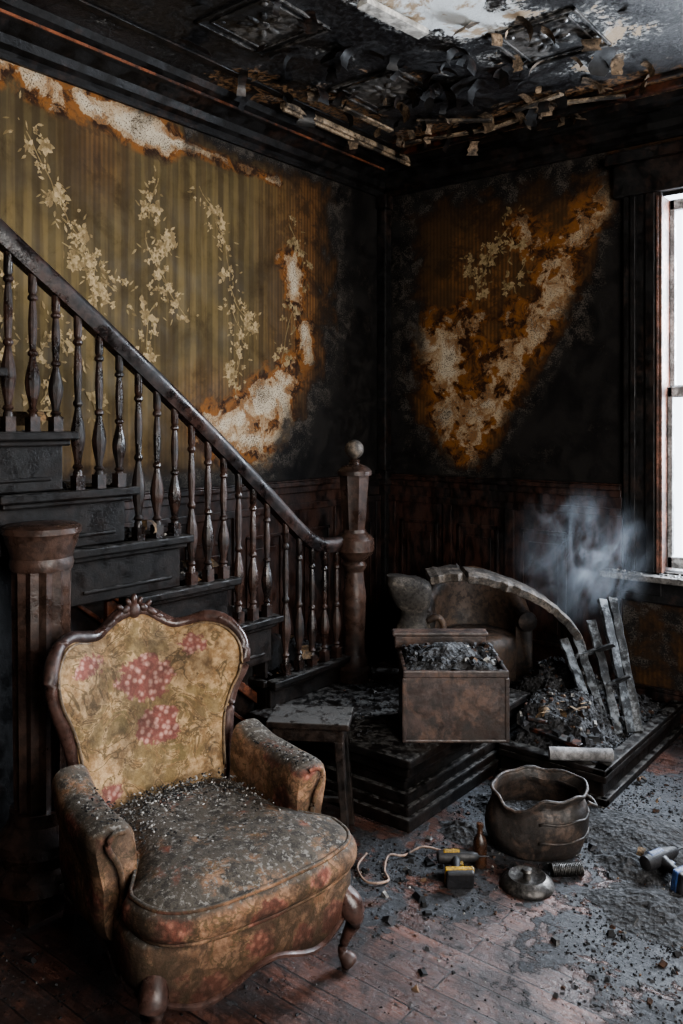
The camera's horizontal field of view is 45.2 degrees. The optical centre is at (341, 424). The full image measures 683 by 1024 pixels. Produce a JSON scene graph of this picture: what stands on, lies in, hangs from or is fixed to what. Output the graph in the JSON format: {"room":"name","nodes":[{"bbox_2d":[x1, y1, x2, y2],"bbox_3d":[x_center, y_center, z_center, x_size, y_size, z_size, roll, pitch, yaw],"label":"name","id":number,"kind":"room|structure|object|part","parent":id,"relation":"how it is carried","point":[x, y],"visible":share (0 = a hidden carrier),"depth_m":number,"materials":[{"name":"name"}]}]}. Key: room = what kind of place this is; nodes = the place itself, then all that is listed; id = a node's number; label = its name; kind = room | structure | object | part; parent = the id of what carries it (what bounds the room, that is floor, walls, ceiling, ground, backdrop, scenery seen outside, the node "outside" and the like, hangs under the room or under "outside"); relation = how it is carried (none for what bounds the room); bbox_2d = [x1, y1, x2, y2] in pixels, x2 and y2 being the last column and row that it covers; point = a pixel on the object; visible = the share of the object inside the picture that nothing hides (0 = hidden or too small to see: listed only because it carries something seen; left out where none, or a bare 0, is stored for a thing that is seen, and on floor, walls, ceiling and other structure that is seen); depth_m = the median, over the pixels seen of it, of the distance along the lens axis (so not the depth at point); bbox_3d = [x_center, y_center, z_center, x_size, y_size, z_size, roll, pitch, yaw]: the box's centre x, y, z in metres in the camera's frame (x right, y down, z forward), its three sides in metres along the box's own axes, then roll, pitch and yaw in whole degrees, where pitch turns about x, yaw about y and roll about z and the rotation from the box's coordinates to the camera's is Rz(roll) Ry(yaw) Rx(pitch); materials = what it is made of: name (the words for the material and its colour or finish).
{"room":"fire-damaged room","nodes":[
{"label":"fire-damaged room","id":0,"kind":"room"},
{"bbox_2d":[0,59,376,490],"bbox_3d":[-1.666,-0.050,2.978,0.001,3.200,6.200,0,0,39],"label":"wall","id":1,"kind":"structure","parent":0,"point":[295,421],"depth_m":4.15,"materials":[{"name":"paper"}]},
{"bbox_2d":[18,122,132,308],"bbox_3d":[-1.156,-0.897,3.611,0.005,0.750,0.571,0,0,39],"label":"print","id":2,"kind":"object","parent":1,"relation":"attached to","point":[46,147],"depth_m":3.60},
{"bbox_2d":[136,177,165,225],"bbox_3d":[-0.910,-1.072,3.918,0.005,0.231,0.172,0,0,39],"label":"print","id":3,"kind":"object","parent":1,"relation":"attached to","point":[152,208],"depth_m":3.92},
{"bbox_2d":[131,227,189,361],"bbox_3d":[-0.871,-0.636,3.966,0.005,0.667,0.352,0,0,39],"label":"print","id":4,"kind":"object","parent":1,"relation":"attached to","point":[168,238],"depth_m":3.95},
{"bbox_2d":[0,0,389,196],"bbox_3d":[-1.587,-1.567,2.916,0.200,0.165,6.200,0,0,39],"label":"trim","id":5,"kind":"structure","parent":1,"relation":"attached to","point":[22,44],"depth_m":3.88,"materials":[{"name":"black wood"}]},
{"bbox_2d":[193,186,261,396],"bbox_3d":[-0.593,-0.680,4.314,0.005,1.057,0.487,0,0,39],"label":"print","id":6,"kind":"object","parent":1,"relation":"attached to","point":[231,374],"depth_m":4.33},
{"bbox_2d":[124,473,381,665],"bbox_3d":[-1.644,0.932,2.961,0.055,1.235,6.200,0,0,39],"label":"wainscoting","id":7,"kind":"structure","parent":1,"relation":"attached to","point":[316,502],"depth_m":4.67,"materials":[{"name":"black wood"}]},
{"bbox_2d":[272,299,300,366],"bbox_3d":[-0.312,-0.523,4.664,0.005,0.381,0.235,0,0,39],"label":"print","id":8,"kind":"object","parent":1,"relation":"attached to","point":[296,312],"depth_m":4.67},
{"bbox_2d":[287,215,312,269],"bbox_3d":[-0.240,-1.056,4.754,0.005,0.280,0.218,0,0,39],"label":"print","id":9,"kind":"object","parent":1,"relation":"attached to","point":[292,242],"depth_m":4.73},
{"bbox_2d":[375,194,393,661],"bbox_3d":[0.280,0.030,5.334,0.090,3.040,0.090,0,0,39],"label":"trim","id":10,"kind":"structure","parent":1,"relation":"attached to","point":[384,203],"depth_m":5.32,"materials":[{"name":"black wood"}]},
{"bbox_2d":[0,733,682,1023],"bbox_3d":[0.129,1.550,1.540,4.600,0.001,6.200,0,0,39],"label":"floor","id":11,"kind":"structure","parent":0,"point":[356,987],"depth_m":2.36,"materials":[{"name":"brown wood"}]},
{"bbox_2d":[0,520,81,927],"bbox_3d":[-0.983,0.935,2.687,0.308,1.230,0.308,0,0,39],"label":"newel post","id":12,"kind":"object","parent":11,"relation":"on","point":[41,561],"visible":0.76,"depth_m":2.61,"materials":[{"name":"brown wood"}]},
{"bbox_2d":[43,593,364,1023],"bbox_3d":[-0.432,1.061,2.423,0.773,0.990,0.917,0,0,-39],"label":"armchair","id":13,"kind":"object","parent":11,"relation":"on","point":[200,853],"visible":1,"depth_m":2.33,"materials":[{"name":"beige fabric"}]},
{"bbox_3d":[-0.826,1.431,2.513,0.099,0.248,0.045,0,0,31],"label":"leg","id":14,"kind":"part","parent":13,"relation":"part of","materials":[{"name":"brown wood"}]},
{"bbox_3d":[-0.683,1.160,2.242,0.145,0.340,0.350,0,0,-39],"label":"arm","id":15,"kind":"part","parent":13,"relation":"part of"},
{"bbox_3d":[-0.644,0.954,2.686,0.709,0.700,0.232,0,0,-39],"label":"carved frame","id":16,"kind":"part","parent":13,"relation":"part of","materials":[{"name":"brown wood"}]},
{"bbox_3d":[-0.450,1.428,1.964,0.084,0.242,0.091,0,0,-39],"label":"leg","id":17,"kind":"part","parent":13,"relation":"part of","materials":[{"name":"brown wood"}]},
{"bbox_3d":[-0.418,1.404,2.404,0.673,0.068,0.749,0,0,-39],"label":"apron rail","id":18,"kind":"part","parent":13,"relation":"part of","materials":[{"name":"brown fabric"}]},
{"bbox_2d":[114,780,356,944],"bbox_3d":[-0.360,1.209,2.332,0.679,0.167,0.675,0,0,-39],"label":"seat cushion","id":19,"kind":"object","parent":13,"relation":"on","point":[213,862],"depth_m":2.16,"materials":[{"name":"grey fabric"}]},
{"bbox_3d":[-0.203,1.160,2.628,0.145,0.340,0.350,0,0,-39],"label":"arm","id":20,"kind":"part","parent":13,"relation":"part of"},
{"bbox_3d":[0.018,1.428,2.341,0.084,0.242,0.091,0,0,-39],"label":"leg","id":21,"kind":"part","parent":13,"relation":"part of","materials":[{"name":"brown wood"}]},
{"bbox_2d":[0,218,530,832],"bbox_3d":[-0.742,0.076,2.939,1.370,2.947,3.547,0,0,39],"label":"staircase","id":22,"kind":"structure","parent":11,"relation":"on","point":[396,784],"depth_m":3.22,"materials":[{"name":"brown wood"}]},
{"bbox_3d":[-1.068,0.536,2.852,0.050,2.029,2.150,0,0,39],"label":"stringer trim","id":23,"kind":"part","parent":22,"relation":"part of","materials":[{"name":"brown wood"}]},
{"bbox_3d":[-1.053,0.450,2.936,0.030,2.200,2.700,0,0,39],"label":"understair panel","id":24,"kind":"part","parent":22,"relation":"part of","materials":[{"name":"black wood"}]},
{"bbox_3d":[-0.865,-0.389,2.986,0.072,2.017,2.855,0,0,39],"label":"handrail","id":25,"kind":"part","parent":22,"relation":"part of","materials":[{"name":"brown wood"}]},
{"bbox_2d":[391,629,509,742],"bbox_3d":[0.446,1.087,3.461,0.450,0.366,0.386,0,0,0],"label":"box","id":26,"kind":"object","parent":22,"relation":"on","point":[454,686],"visible":1,"depth_m":3.27,"materials":[{"name":"brown wood"}]},
{"bbox_3d":[0.431,0.943,3.614,0.420,0.075,0.080,0,0,0],"label":"collapsed lid","id":27,"kind":"part","parent":26,"relation":"part of","materials":[{"name":"brown wood"}]},
{"bbox_2d":[266,704,354,830],"bbox_3d":[-0.116,1.325,3.121,0.317,0.450,0.200,0,0,7],"label":"wooden stool","id":28,"kind":"object","parent":11,"relation":"on","point":[311,723],"visible":0.67,"depth_m":3.05,"materials":[{"name":"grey wood"}]},
{"bbox_2d":[0,737,682,1023],"bbox_3d":[0.720,1.548,2.828,2.519,0.042,3.359,0,0,39],"label":"rubble","id":29,"kind":"object","parent":11,"relation":"on","point":[420,898],"visible":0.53,"depth_m":2.56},
{"bbox_2d":[356,846,441,884],"bbox_3d":[0.222,1.536,2.870,0.346,0.021,0.182,0,0,-12],"label":"electrical cord","id":30,"kind":"object","parent":11,"relation":"on","point":[418,847],"visible":0.82,"depth_m":2.88,"materials":[{"name":"grey rubber"}]},
{"bbox_2d":[436,849,489,888],"bbox_3d":[0.423,1.509,2.796,0.183,0.077,0.141,0,0,-1],"label":"drill","id":31,"kind":"object","parent":11,"relation":"on","point":[457,876],"visible":1,"depth_m":2.75,"materials":[{"name":"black plastic"}]},
{"bbox_2d":[473,822,486,868],"bbox_3d":[0.486,1.474,2.881,0.047,0.151,0.048,0,0,39],"label":"bottle","id":32,"kind":"object","parent":11,"relation":"on","point":[479,842],"visible":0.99,"depth_m":2.87,"materials":[{"name":"brown glass"}]},
{"bbox_2d":[500,865,554,900],"bbox_3d":[0.625,1.520,2.758,0.179,0.060,0.179,0,0,16],"label":"metal lid","id":33,"kind":"object","parent":11,"relation":"on","point":[523,882],"visible":1,"depth_m":2.73,"materials":[{"name":"metal"}]},
{"bbox_2d":[485,765,597,861],"bbox_3d":[0.724,1.434,3.028,0.349,0.263,0.339,0,0,-41],"label":"pot","id":34,"kind":"object","parent":11,"relation":"on","point":[533,813],"visible":1,"depth_m":2.94,"materials":[{"name":"metal"}]},
{"bbox_3d":[0.919,1.385,3.021,0.048,0.034,0.072,5,5,0],"label":"lug handle","id":35,"kind":"part","parent":34,"relation":"part of","materials":[{"name":"metal"}]},
{"bbox_2d":[437,793,682,948],"bbox_3d":[0.927,1.520,2.977,1.161,0.057,0.810,0,0,39],"label":"drift","id":36,"kind":"object","parent":11,"relation":"on","point":[660,911],"visible":0.64,"depth_m":2.84,"materials":[{"name":"grey"}]},
{"bbox_2d":[548,861,583,876],"bbox_3d":[0.775,1.526,2.817,0.117,0.046,0.047,0,0,-4],"label":"scrub brush","id":37,"kind":"object","parent":11,"relation":"on","point":[575,868],"visible":1,"depth_m":2.80,"materials":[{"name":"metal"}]},
{"bbox_2d":[498,685,682,806],"bbox_3d":[0.909,1.478,4.141,1.285,0.145,1.085,0,0,39],"label":"platform","id":38,"kind":"object","parent":11,"relation":"on","point":[606,781],"visible":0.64,"depth_m":3.58,"materials":[{"name":"brown wood"}]},
{"bbox_2d":[385,566,536,686],"bbox_3d":[0.641,1.111,4.492,0.813,0.637,0.468,0,0,1],"label":"armchair","id":39,"kind":"object","parent":38,"relation":"on","point":[509,623],"visible":0.66,"depth_m":4.42,"materials":[{"name":"fabric"}]},
{"bbox_3d":[0.356,1.029,4.346,0.248,0.472,0.169,0,0,1],"label":"padded arm","id":40,"kind":"part","parent":39,"relation":"part of","materials":[{"name":"fabric"}]},
{"bbox_3d":[0.723,1.262,4.473,0.458,0.295,0.396,0,0,1],"label":"seat","id":41,"kind":"part","parent":39,"relation":"part of","materials":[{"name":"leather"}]},
{"bbox_2d":[548,746,613,761],"bbox_3d":[0.999,1.375,3.425,0.260,0.054,0.054,0,0,4],"label":"cardboard tube","id":42,"kind":"object","parent":38,"relation":"on","point":[554,753],"visible":1,"depth_m":3.40,"materials":[{"name":"grey cardboard"}]},
{"bbox_2d":[510,656,665,762],"bbox_3d":[1.107,1.306,4.000,0.770,0.269,1.039,0,0,39],"label":"heap","id":43,"kind":"object","parent":38,"relation":"on","point":[556,714],"visible":0.55,"depth_m":3.70,"materials":[{"name":"brown wood"}]},
{"bbox_2d":[425,563,587,687],"bbox_3d":[0.813,0.992,4.074,0.783,0.577,0.288,0,0,3],"label":"trim","id":44,"kind":"structure","parent":43,"relation":"on","point":[446,573],"depth_m":3.96,"materials":[{"name":"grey wood"}]},
{"bbox_2d":[559,596,643,733],"bbox_3d":[1.218,1.123,3.850,0.301,0.576,0.292,0,0,-11],"label":"planks","id":45,"kind":"object","parent":38,"relation":"on","point":[616,644],"visible":0.89,"depth_m":3.85,"materials":[{"name":"grey wood"}]},
{"bbox_2d":[636,798,658,855],"bbox_3d":[1.361,1.518,3.011,0.494,0.033,0.489,0,0,24],"label":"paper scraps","id":46,"kind":"object","parent":11,"relation":"on","point":[640,852],"visible":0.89,"depth_m":2.90,"materials":[{"name":"beige paper"}]},
{"bbox_2d":[639,846,682,894],"bbox_3d":[1.153,1.508,2.806,0.215,0.082,0.166,0,0,-31],"label":"drill","id":47,"kind":"object","parent":11,"relation":"on","point":[662,857],"visible":1,"depth_m":2.79,"materials":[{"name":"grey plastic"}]},
{"bbox_2d":[22,0,682,165],"bbox_3d":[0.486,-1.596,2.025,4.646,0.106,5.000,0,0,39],"label":"ceiling","id":48,"kind":"structure","parent":0,"point":[263,24],"depth_m":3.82,"materials":[{"name":"black paint"}]},
{"bbox_3d":[0.071,-1.627,4.650,0.050,0.045,1.180,0,0,39],"label":"inset moulding","id":49,"kind":"part","parent":48,"relation":"part of","materials":[{"name":"paint"}]},
{"bbox_3d":[1.967,-1.633,3.566,4.265,0.035,0.140,0,0,39],"label":"inset moulding","id":50,"kind":"part","parent":48,"relation":"part of","materials":[{"name":"brown wood"}]},
{"bbox_2d":[391,136,682,691],"bbox_3d":[2.068,-0.050,3.960,4.600,3.200,0.001,0,0,39],"label":"wall","id":51,"kind":"structure","parent":0,"point":[528,383],"depth_m":4.78,"materials":[{"name":"paper"}]},
{"bbox_2d":[459,205,533,303],"bbox_3d":[0.916,-1.008,4.880,0.498,0.562,0.001,0,0,39],"label":"print","id":52,"kind":"object","parent":51,"relation":"attached to","point":[493,248],"visible":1,"depth_m":4.89},
{"bbox_2d":[389,473,622,684],"bbox_3d":[0.876,0.932,4.879,1.590,1.235,0.055,0,0,39],"label":"wainscoting","id":53,"kind":"structure","parent":51,"relation":"attached to","point":[554,538],"depth_m":4.73,"materials":[{"name":"black wood"}]},
{"bbox_2d":[384,88,682,196],"bbox_3d":[2.005,-1.567,3.881,4.600,0.165,0.200,0,0,39],"label":"trim","id":54,"kind":"structure","parent":51,"relation":"attached to","point":[623,125],"depth_m":4.57,"materials":[{"name":"black wood"}]},
{"bbox_2d":[599,568,682,585],"bbox_3d":[2.061,0.786,3.991,1.550,0.043,0.280,0,0,39],"label":"sill","id":55,"kind":"structure","parent":51,"relation":"attached to","point":[644,577],"depth_m":4.24,"materials":[{"name":"paint"}]},
{"bbox_2d":[609,568,682,578],"bbox_3d":[1.892,0.772,4.023,1.172,0.021,0.120,0,0,39],"label":"rubble","id":56,"kind":"object","parent":55,"relation":"on","point":[611,569],"depth_m":4.29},
{"bbox_2d":[605,139,682,606],"bbox_3d":[2.047,-0.255,3.918,1.580,2.370,0.090,0,0,39],"label":"window frame","id":57,"kind":"structure","parent":51,"relation":"attached to","point":[642,174],"depth_m":4.31,"materials":[{"name":"black wood"}]},
{"bbox_2d":[625,681,682,723],"bbox_3d":[2.679,1.460,3.451,3.010,0.180,0.030,0,0,39],"label":"baseboard","id":58,"kind":"structure","parent":51,"relation":"attached to","point":[659,694],"depth_m":4.26,"materials":[{"name":"black wood"}]},
{"bbox_2d":[656,195,682,573],"bbox_3d":[2.088,-0.210,4.004,1.025,1.960,0.185,0,0,39],"label":"window","id":59,"kind":"structure","parent":51,"relation":"in","point":[662,203],"depth_m":4.29,"materials":[{"name":"charred wood"},{"name":"white paint"}]},
{"bbox_3d":[2.124,-0.220,4.027,0.996,1.940,0.075,0,0,39],"label":"sash","id":60,"kind":"part","parent":59,"relation":"part of","materials":[{"name":"white wood"}]}
]}

